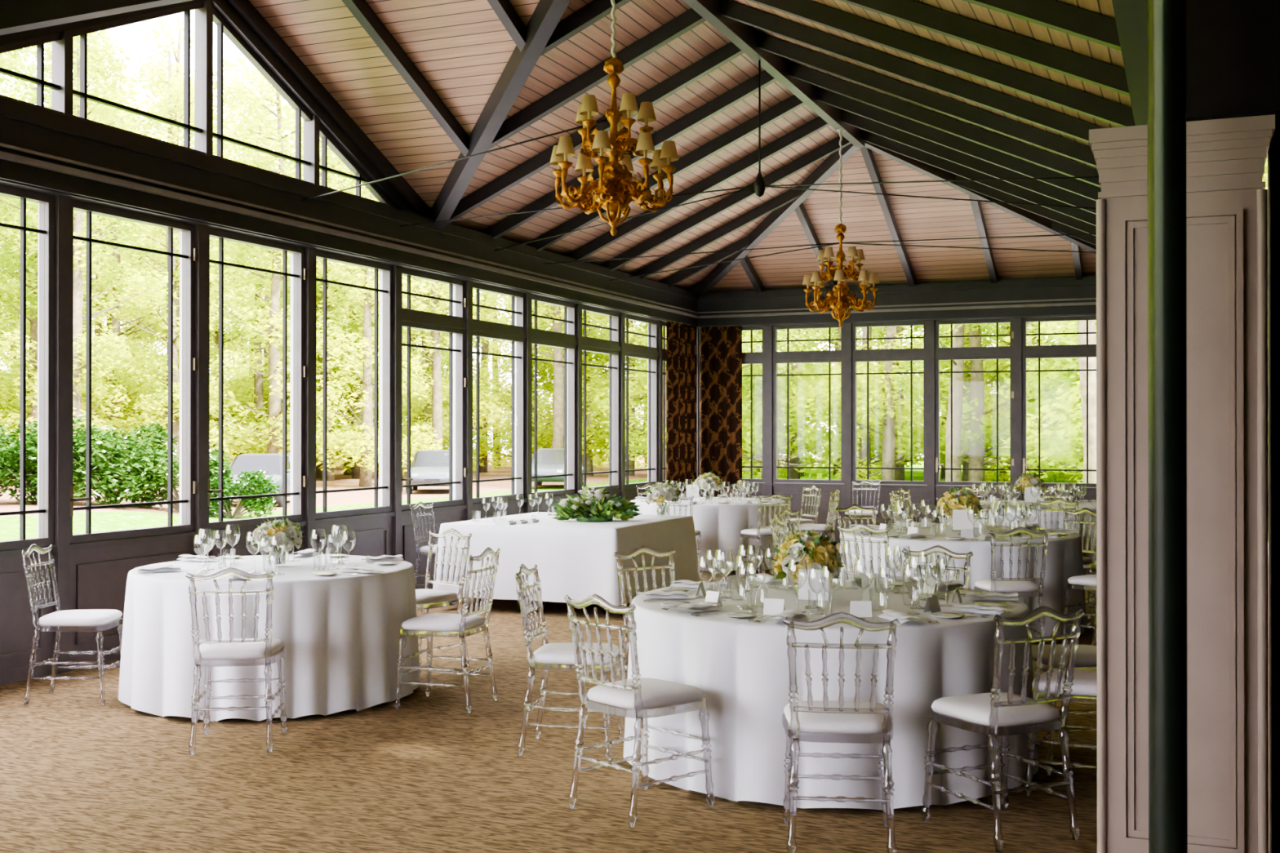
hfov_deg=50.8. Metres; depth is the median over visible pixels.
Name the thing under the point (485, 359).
tree
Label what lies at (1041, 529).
plates
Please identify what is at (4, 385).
tree
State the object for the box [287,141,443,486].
tree
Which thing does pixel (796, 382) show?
tree
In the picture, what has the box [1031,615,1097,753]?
dining chair
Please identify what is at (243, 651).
dining chair
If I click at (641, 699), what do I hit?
dining chair
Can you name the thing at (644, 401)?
tree
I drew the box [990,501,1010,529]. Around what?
glasses
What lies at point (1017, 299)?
wall
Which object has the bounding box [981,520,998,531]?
glasses
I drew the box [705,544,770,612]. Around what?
glasses
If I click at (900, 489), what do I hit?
dining chair
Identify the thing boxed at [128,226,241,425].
tree
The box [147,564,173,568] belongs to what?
plates
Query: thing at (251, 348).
tree
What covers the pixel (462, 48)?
ceiling
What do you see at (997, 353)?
window
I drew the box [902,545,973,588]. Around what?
dining chair
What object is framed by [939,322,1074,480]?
tree
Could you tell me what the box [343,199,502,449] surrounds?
tree
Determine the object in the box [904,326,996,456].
tree
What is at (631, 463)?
tree
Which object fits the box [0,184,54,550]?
window
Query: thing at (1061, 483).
glasses
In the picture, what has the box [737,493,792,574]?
dining chair
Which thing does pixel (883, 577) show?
dining chair
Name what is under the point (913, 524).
cutlery
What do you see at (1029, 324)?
tree
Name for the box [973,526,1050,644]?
dining chair
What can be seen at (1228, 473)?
pillar
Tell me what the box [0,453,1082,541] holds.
ground
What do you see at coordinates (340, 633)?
round banquet table
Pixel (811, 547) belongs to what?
flower centerpiece
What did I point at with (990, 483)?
glasses
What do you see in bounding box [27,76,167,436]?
tree
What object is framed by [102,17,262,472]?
tree
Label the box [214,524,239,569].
glasses
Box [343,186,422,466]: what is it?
tree
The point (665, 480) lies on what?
glasses
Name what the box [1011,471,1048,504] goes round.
flower centerpiece
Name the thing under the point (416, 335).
tree
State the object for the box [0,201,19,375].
tree
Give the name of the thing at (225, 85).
tree
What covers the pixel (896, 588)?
glasses
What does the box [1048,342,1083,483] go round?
tree
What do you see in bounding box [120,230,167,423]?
tree
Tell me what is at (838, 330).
tree
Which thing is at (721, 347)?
curtain
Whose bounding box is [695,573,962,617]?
cards
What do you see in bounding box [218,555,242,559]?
plates
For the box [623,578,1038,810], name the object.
round banquet table
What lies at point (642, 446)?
tree
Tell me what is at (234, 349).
tree
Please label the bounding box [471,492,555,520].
glasses
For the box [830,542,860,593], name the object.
glasses
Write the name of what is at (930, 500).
glasses
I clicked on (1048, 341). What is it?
tree
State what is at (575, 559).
buffet table
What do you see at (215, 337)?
tree
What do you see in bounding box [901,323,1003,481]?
tree
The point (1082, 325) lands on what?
tree
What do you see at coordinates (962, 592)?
plates
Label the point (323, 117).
gable window
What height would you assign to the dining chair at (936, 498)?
0.904 m
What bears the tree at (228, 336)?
on the ground
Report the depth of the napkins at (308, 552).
8.21 m
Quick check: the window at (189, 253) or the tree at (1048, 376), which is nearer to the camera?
the window at (189, 253)
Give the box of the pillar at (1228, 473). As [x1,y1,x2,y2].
[1088,114,1275,852]
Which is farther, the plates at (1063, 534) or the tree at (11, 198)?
the tree at (11, 198)
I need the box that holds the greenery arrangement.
[551,487,641,522]
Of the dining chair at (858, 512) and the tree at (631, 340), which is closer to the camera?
the dining chair at (858, 512)
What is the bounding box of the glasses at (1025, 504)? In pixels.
[1014,503,1031,524]
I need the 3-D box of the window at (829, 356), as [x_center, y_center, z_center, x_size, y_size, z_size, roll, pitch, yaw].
[2.391,-0.318,19.073,1.046,2.240,0.095,0,0,22]
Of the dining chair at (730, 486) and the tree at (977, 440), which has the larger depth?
the tree at (977, 440)
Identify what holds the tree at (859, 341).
on the ground
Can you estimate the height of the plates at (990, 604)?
0.010 m
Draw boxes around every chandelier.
[549,0,678,235]
[802,128,879,327]
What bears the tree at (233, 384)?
on the ground
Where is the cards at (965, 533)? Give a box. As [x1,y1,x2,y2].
[879,518,1040,537]
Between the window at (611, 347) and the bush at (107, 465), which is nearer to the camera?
the window at (611, 347)
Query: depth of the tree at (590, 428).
61.90 m
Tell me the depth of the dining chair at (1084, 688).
5.72 m
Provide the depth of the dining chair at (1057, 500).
13.25 m
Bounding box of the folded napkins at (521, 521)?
[495,518,538,524]
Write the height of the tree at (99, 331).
16.228 m
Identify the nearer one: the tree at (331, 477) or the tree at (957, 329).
the tree at (957, 329)
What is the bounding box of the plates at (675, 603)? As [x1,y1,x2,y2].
[659,600,690,606]
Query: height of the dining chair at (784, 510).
0.904 m
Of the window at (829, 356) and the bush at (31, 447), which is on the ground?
the bush at (31, 447)
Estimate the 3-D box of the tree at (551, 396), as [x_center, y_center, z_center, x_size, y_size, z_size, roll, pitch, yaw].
[-4.199,-7.345,77.166,6.405,19.584,7.059,0,0,-2]
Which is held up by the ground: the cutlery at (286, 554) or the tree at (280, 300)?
the tree at (280, 300)
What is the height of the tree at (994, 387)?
17.674 m
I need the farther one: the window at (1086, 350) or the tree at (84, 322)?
the tree at (84, 322)
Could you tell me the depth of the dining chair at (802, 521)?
16.27 m
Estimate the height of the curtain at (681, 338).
3.050 m
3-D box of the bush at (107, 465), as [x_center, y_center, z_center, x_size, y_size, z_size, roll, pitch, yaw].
[-12.554,0.798,32.089,2.750,2.231,3.421,0,0,-5]
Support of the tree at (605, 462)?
on the ground
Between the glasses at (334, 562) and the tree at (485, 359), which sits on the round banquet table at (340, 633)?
the glasses at (334, 562)
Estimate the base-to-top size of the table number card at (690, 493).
0.190 m
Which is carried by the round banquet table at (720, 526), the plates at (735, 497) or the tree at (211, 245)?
the plates at (735, 497)
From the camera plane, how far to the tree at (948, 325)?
61.50 m
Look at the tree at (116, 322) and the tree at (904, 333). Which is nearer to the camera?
the tree at (116, 322)
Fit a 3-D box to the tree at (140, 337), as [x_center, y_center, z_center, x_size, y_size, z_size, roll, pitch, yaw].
[-26.107,-6.342,69.203,5.540,16.938,6.105,0,0,29]
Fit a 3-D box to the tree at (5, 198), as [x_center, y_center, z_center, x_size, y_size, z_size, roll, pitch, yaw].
[-30.715,-6.433,62.450,5.901,16.905,5.867,0,0,6]
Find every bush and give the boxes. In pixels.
[0,421,93,504]
[0,424,19,497]
[72,413,178,507]
[121,440,238,511]
[208,464,280,519]
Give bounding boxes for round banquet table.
[118,554,420,721]
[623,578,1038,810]
[631,497,787,573]
[839,524,1086,643]
[941,500,1096,575]
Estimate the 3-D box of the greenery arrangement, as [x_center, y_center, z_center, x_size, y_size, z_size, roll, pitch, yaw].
[-0.392,0.696,12.051,0.826,0.299,0.502,0,0,2]
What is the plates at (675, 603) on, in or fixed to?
on the round banquet table at (740, 665)
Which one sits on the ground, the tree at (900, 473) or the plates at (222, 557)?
the tree at (900, 473)
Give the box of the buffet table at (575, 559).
[432,511,700,613]
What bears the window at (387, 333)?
in the wall at (67, 158)
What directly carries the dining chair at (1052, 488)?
on the floor
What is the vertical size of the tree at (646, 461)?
17.535 m
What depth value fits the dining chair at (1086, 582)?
9.77 m
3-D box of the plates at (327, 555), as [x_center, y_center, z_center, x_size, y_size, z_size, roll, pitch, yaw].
[-1.940,0.824,8.537,0.166,0.010,0.179,0,0,22]
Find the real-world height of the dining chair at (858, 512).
0.904 m
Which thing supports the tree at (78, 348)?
on the ground
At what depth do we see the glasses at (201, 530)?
7.78 m
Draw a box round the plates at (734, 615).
[723,612,755,617]
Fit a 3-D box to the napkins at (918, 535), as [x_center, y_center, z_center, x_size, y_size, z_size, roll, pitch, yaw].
[2.534,0.817,10.719,1.773,0.030,1.778,0,0,22]
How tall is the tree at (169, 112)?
15.646 m
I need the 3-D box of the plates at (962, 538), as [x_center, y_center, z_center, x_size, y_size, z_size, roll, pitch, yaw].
[2.323,0.829,9.932,0.141,0.010,0.191,0,0,22]
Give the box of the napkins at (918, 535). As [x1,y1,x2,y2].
[848,520,1076,539]
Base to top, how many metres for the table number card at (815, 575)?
0.176 m
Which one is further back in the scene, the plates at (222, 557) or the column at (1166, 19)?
the plates at (222, 557)
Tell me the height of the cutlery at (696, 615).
0.003 m
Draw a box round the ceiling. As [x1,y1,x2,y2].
[248,0,1131,291]
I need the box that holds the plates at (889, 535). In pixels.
[881,533,900,536]
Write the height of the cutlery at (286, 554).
0.003 m
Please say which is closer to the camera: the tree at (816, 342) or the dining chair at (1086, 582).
the dining chair at (1086, 582)
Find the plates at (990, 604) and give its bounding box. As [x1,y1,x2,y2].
[974,601,1006,607]
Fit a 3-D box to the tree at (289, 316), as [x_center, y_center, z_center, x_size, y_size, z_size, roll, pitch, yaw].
[-17.405,-7.130,70.998,6.619,19.073,6.658,0,0,-37]
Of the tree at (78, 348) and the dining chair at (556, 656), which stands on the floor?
the dining chair at (556, 656)
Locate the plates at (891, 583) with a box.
[884,581,911,586]
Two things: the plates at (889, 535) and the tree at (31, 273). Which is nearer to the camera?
the plates at (889, 535)
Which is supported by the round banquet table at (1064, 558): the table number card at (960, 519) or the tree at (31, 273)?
the table number card at (960, 519)
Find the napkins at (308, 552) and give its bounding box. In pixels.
[133,548,404,579]
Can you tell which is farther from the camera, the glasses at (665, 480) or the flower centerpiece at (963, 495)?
the glasses at (665, 480)
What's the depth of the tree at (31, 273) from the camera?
45.47 m
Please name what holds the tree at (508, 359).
on the ground
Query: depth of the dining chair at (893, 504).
14.61 m
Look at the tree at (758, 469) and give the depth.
66.19 m
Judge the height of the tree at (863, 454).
16.886 m
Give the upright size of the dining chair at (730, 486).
0.904 m
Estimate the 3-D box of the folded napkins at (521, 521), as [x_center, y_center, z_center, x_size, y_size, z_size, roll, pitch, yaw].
[-1.069,0.828,11.752,0.160,0.032,0.469,0,0,33]
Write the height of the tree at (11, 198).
16.185 m
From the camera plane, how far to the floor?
5.85 m
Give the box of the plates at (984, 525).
[984,524,1001,526]
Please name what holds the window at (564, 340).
in the wall at (67, 158)
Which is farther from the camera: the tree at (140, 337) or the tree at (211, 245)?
the tree at (211, 245)
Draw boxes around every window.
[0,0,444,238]
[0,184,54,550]
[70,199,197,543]
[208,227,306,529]
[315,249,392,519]
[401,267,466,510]
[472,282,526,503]
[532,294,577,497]
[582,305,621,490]
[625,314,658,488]
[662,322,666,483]
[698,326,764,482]
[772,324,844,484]
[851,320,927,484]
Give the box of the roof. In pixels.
[0,0,1147,297]
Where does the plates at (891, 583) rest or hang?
on the round banquet table at (740, 665)
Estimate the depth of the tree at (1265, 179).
30.87 m
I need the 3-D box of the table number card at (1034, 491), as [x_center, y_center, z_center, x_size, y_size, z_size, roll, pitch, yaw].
[4.213,0.755,14.460,0.160,0.200,0.040,0,0,16]
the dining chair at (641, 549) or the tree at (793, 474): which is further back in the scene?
the tree at (793, 474)
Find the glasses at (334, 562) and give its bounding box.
[315,525,347,568]
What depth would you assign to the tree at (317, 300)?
59.86 m
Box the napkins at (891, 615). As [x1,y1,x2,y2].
[637,573,1018,623]
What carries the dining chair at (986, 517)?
on the floor
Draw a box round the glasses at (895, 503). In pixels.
[894,502,913,534]
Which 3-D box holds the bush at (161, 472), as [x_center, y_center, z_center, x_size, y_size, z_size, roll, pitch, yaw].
[-10.989,1.202,32.005,2.826,1.843,2.272,0,0,-2]
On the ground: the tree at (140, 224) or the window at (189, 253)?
the tree at (140, 224)
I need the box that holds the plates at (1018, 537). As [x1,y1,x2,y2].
[1013,536,1033,539]
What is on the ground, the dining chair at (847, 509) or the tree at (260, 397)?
the tree at (260, 397)
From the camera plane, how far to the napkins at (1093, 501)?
14.25 m
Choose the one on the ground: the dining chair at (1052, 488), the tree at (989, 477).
the tree at (989, 477)
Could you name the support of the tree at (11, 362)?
on the ground
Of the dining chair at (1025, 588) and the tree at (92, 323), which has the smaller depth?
the dining chair at (1025, 588)
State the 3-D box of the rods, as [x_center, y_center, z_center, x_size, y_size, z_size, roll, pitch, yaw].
[1.220,-2.558,12.156,6.404,1.486,7.113,0,0,22]
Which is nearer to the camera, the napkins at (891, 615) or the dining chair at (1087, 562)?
the napkins at (891, 615)
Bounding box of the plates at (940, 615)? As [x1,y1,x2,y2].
[930,612,964,618]
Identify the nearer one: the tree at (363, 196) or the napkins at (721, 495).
the napkins at (721, 495)
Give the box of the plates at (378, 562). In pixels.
[373,561,397,564]
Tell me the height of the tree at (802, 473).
19.193 m
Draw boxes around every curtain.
[666,320,696,497]
[700,325,742,497]
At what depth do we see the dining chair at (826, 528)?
15.08 m
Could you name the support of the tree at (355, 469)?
on the ground
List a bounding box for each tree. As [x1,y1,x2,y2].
[0,29,177,484]
[0,30,165,443]
[0,47,110,472]
[0,51,33,457]
[0,95,100,431]
[0,96,128,428]
[0,198,29,432]
[0,198,31,425]
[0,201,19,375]
[0,202,94,464]
[0,332,18,437]
[16,131,153,426]
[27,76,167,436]
[81,62,166,445]
[81,117,166,453]
[84,51,253,484]
[84,215,167,453]
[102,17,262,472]
[102,223,179,422]
[120,80,253,452]
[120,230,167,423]
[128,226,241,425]
[158,286,240,447]
[160,239,264,461]
[208,57,362,474]
[209,88,319,454]
[209,158,290,464]
[209,244,264,462]
[210,112,303,453]
[226,257,263,435]
[233,244,290,456]
[248,118,379,478]
[251,102,413,480]
[252,130,363,464]
[280,300,343,391]
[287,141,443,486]
[301,151,431,478]
[328,161,405,475]
[333,195,404,466]
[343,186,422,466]
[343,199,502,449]
[372,277,448,465]
[377,275,475,449]
[377,277,502,474]
[404,278,533,449]
[410,290,541,472]
[440,297,501,464]
[447,293,552,468]
[472,294,594,462]
[484,295,626,448]
[487,313,552,466]
[491,305,608,455]
[504,302,630,377]
[506,304,647,476]
[537,320,608,467]
[537,327,608,466]
[548,320,647,475]
[591,321,647,469]
[591,330,647,469]
[593,319,666,479]
[598,363,755,441]
[606,321,647,466]
[625,333,780,458]
[665,327,808,369]
[742,328,840,479]
[742,328,858,471]
[742,328,871,479]
[742,330,835,479]
[742,331,806,474]
[742,346,839,476]
[744,328,835,455]
[779,326,944,479]
[783,328,881,475]
[789,326,946,480]
[832,325,920,471]
[840,325,962,480]
[856,326,922,470]
[877,323,994,478]
[878,324,996,462]
[889,321,1079,481]
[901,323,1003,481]
[903,324,1056,482]
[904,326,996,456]
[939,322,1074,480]
[961,321,1060,472]
[984,321,1078,482]
[993,320,1084,479]
[993,328,1082,475]
[999,320,1096,422]
[1026,171,1267,483]
[1026,321,1081,475]
[1040,320,1096,483]
[1044,324,1082,458]
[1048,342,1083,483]
[1056,334,1082,479]
[1262,165,1267,186]
[1263,157,1268,469]
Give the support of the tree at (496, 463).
on the ground
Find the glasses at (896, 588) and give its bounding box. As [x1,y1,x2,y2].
[866,546,946,614]
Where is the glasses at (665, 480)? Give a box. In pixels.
[655,480,759,502]
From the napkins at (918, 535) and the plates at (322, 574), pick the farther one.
the napkins at (918, 535)
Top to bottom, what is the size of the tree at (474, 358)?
16.449 m
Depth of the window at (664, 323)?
18.68 m
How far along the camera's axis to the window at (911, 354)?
18.58 m
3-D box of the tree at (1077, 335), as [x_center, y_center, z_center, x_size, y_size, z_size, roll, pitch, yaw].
[19.444,-7.266,57.511,6.676,19.236,6.715,0,0,-34]
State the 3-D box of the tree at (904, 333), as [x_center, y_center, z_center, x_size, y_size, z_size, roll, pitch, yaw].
[13.360,-4.626,73.123,5.662,14.063,6.552,0,0,-14]
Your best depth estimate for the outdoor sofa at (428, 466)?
44.78 m
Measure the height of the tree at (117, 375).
17.522 m
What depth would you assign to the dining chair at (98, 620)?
7.70 m
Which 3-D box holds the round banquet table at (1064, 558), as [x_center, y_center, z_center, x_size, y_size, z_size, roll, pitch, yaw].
[2.526,1.218,10.709,1.934,0.754,1.944,0,0,22]
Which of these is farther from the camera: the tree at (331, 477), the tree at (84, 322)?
the tree at (84, 322)
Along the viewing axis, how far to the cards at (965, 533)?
10.90 m
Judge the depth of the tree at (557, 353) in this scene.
56.84 m
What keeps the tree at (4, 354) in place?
on the ground
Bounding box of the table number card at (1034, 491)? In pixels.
[1024,487,1039,506]
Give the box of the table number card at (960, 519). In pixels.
[952,509,973,535]
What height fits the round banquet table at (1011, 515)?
0.757 m
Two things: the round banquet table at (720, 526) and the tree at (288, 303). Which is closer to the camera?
the round banquet table at (720, 526)
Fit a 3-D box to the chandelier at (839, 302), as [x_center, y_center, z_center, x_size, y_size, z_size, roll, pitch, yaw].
[2.179,-2.164,14.625,0.779,2.185,0.779,0,0,-12]
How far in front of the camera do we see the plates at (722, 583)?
7.04 m
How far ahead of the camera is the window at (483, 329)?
14.52 m
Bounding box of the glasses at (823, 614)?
[808,607,830,616]
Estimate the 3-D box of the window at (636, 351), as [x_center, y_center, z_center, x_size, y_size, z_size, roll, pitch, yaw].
[-0.016,-0.323,17.836,0.095,2.240,1.213,0,0,22]
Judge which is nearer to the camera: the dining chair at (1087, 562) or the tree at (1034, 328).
the dining chair at (1087, 562)
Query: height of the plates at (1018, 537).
0.010 m
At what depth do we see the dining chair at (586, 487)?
16.17 m
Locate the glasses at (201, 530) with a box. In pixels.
[193,529,217,573]
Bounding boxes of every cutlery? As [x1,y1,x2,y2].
[144,554,399,574]
[643,578,1014,622]
[860,524,1071,540]
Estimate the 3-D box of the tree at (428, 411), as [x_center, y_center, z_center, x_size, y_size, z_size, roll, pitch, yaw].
[-9.880,-7.407,65.119,6.835,19.580,6.795,0,0,-43]
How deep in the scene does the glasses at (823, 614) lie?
5.88 m
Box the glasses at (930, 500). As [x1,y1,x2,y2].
[916,499,942,537]
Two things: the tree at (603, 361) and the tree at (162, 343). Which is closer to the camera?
the tree at (603, 361)
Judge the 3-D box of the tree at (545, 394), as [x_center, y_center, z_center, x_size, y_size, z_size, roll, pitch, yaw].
[-4.859,-5.581,72.561,7.441,15.972,6.430,0,0,-33]
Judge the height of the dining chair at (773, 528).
0.904 m
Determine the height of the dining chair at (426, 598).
0.904 m
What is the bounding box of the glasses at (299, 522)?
[256,522,299,574]
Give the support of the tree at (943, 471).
on the ground
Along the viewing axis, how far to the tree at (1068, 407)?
32.06 m
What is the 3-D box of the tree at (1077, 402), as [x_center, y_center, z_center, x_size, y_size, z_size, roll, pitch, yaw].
[16.265,-4.959,44.605,5.838,14.501,6.756,0,0,24]
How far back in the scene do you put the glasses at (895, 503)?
10.64 m
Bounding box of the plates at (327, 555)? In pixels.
[324,554,346,557]
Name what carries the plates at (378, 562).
on the round banquet table at (340, 633)
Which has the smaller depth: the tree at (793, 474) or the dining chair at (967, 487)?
the dining chair at (967, 487)
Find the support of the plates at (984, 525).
on the round banquet table at (1064, 558)
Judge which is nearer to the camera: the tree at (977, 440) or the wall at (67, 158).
the wall at (67, 158)
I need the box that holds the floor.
[0,542,1097,852]
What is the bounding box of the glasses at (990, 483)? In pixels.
[978,483,1013,506]
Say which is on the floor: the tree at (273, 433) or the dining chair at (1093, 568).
the dining chair at (1093, 568)
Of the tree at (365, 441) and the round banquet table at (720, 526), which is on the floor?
the round banquet table at (720, 526)
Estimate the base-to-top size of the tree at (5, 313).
18.441 m
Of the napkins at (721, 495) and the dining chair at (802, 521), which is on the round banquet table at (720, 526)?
the napkins at (721, 495)
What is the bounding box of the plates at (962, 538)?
[946,537,965,539]
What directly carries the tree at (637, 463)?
on the ground
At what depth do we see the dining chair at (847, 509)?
12.07 m
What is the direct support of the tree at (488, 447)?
on the ground
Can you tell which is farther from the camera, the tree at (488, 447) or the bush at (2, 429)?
the tree at (488, 447)
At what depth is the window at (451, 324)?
13.30 m
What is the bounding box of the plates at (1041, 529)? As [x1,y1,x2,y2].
[1034,528,1049,530]
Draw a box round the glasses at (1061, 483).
[1044,483,1087,507]
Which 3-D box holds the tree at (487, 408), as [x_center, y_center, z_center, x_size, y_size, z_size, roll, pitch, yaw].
[-7.569,-5.453,58.062,5.635,15.633,5.113,0,0,22]
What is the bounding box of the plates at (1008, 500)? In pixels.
[979,499,1093,508]
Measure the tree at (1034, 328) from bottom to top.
14.329 m
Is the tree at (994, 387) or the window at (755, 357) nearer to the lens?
the window at (755, 357)
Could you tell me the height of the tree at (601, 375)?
14.240 m
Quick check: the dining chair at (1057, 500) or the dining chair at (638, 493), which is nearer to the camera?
the dining chair at (1057, 500)
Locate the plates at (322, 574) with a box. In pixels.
[311,572,337,576]
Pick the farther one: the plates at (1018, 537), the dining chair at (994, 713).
the plates at (1018, 537)
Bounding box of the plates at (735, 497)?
[640,497,771,503]
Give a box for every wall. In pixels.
[0,97,699,685]
[696,275,1096,542]
[1186,0,1279,852]
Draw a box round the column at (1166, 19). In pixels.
[1146,0,1187,852]
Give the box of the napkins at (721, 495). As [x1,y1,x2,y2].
[635,494,781,503]
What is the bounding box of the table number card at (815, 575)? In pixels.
[798,568,828,609]
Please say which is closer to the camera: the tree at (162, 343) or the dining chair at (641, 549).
the dining chair at (641, 549)
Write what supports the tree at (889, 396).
on the ground
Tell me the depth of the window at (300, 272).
10.88 m
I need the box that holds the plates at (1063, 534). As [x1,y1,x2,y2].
[1049,533,1066,535]
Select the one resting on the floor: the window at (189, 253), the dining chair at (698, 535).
the dining chair at (698, 535)
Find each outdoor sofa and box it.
[227,453,289,506]
[404,449,448,493]
[532,448,583,485]
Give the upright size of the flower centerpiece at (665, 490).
0.340 m
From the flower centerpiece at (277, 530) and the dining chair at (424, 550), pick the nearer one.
the flower centerpiece at (277, 530)
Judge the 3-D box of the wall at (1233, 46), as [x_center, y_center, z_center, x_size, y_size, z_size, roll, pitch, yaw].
[1.654,-0.249,0.133,3.240,3.600,7.500,0,0,22]
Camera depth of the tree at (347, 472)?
63.42 m
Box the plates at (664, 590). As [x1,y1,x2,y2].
[660,589,688,592]
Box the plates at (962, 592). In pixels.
[959,590,982,594]
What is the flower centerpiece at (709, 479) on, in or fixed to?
on the round banquet table at (720, 526)
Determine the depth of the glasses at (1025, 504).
10.60 m
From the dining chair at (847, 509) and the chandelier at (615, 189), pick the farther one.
the dining chair at (847, 509)
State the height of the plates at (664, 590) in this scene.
0.010 m
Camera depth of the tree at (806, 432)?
48.05 m
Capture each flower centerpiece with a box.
[250,517,304,566]
[644,480,679,516]
[693,471,723,500]
[770,528,844,597]
[933,486,983,532]
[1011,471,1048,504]
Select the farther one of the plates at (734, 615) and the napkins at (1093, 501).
the napkins at (1093, 501)
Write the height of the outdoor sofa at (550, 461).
1.430 m
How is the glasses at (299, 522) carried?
on the round banquet table at (340, 633)
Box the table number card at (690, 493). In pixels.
[686,484,698,501]
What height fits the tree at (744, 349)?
14.744 m
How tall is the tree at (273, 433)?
16.023 m
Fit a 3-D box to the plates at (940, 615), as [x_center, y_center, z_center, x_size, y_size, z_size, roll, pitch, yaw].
[1.311,0.813,5.756,0.138,0.010,0.187,0,0,22]
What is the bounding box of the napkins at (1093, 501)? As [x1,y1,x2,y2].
[981,497,1096,508]
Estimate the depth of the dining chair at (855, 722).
4.90 m
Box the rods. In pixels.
[302,60,1098,280]
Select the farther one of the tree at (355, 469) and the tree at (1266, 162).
the tree at (355, 469)
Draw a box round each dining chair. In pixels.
[21,543,123,705]
[185,567,287,755]
[394,546,500,714]
[409,501,475,598]
[415,528,471,675]
[515,564,624,760]
[564,593,715,827]
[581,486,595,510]
[613,546,675,678]
[635,483,663,499]
[656,495,702,575]
[720,483,751,497]
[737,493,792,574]
[769,515,840,579]
[775,507,800,579]
[782,611,901,852]
[790,485,822,531]
[793,489,839,549]
[835,504,876,541]
[836,523,914,582]
[844,479,881,528]
[889,491,903,523]
[895,488,939,524]
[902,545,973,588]
[921,605,1084,852]
[935,497,967,524]
[943,503,990,524]
[951,485,983,501]
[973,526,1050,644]
[1023,667,1097,795]
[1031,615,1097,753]
[1035,497,1080,531]
[1040,486,1073,502]
[1062,573,1096,642]
[1063,507,1096,599]
[1086,564,1096,625]
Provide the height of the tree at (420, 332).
15.759 m
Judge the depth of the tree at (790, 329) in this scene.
74.35 m
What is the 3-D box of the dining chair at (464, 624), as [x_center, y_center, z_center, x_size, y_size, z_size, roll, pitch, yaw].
[-1.078,1.130,7.641,0.496,0.904,0.425,0,0,17]
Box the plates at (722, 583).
[713,581,727,585]
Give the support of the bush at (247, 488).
on the ground
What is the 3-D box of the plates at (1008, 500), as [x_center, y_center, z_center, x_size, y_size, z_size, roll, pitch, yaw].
[4.250,0.849,14.714,1.636,0.010,1.618,0,0,22]
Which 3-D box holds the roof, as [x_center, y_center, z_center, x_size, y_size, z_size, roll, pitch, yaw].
[-0.198,-2.621,8.517,6.822,1.690,21.589,0,0,22]
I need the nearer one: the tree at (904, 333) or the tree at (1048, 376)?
the tree at (1048, 376)
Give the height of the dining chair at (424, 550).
0.904 m
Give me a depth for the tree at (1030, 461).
40.32 m

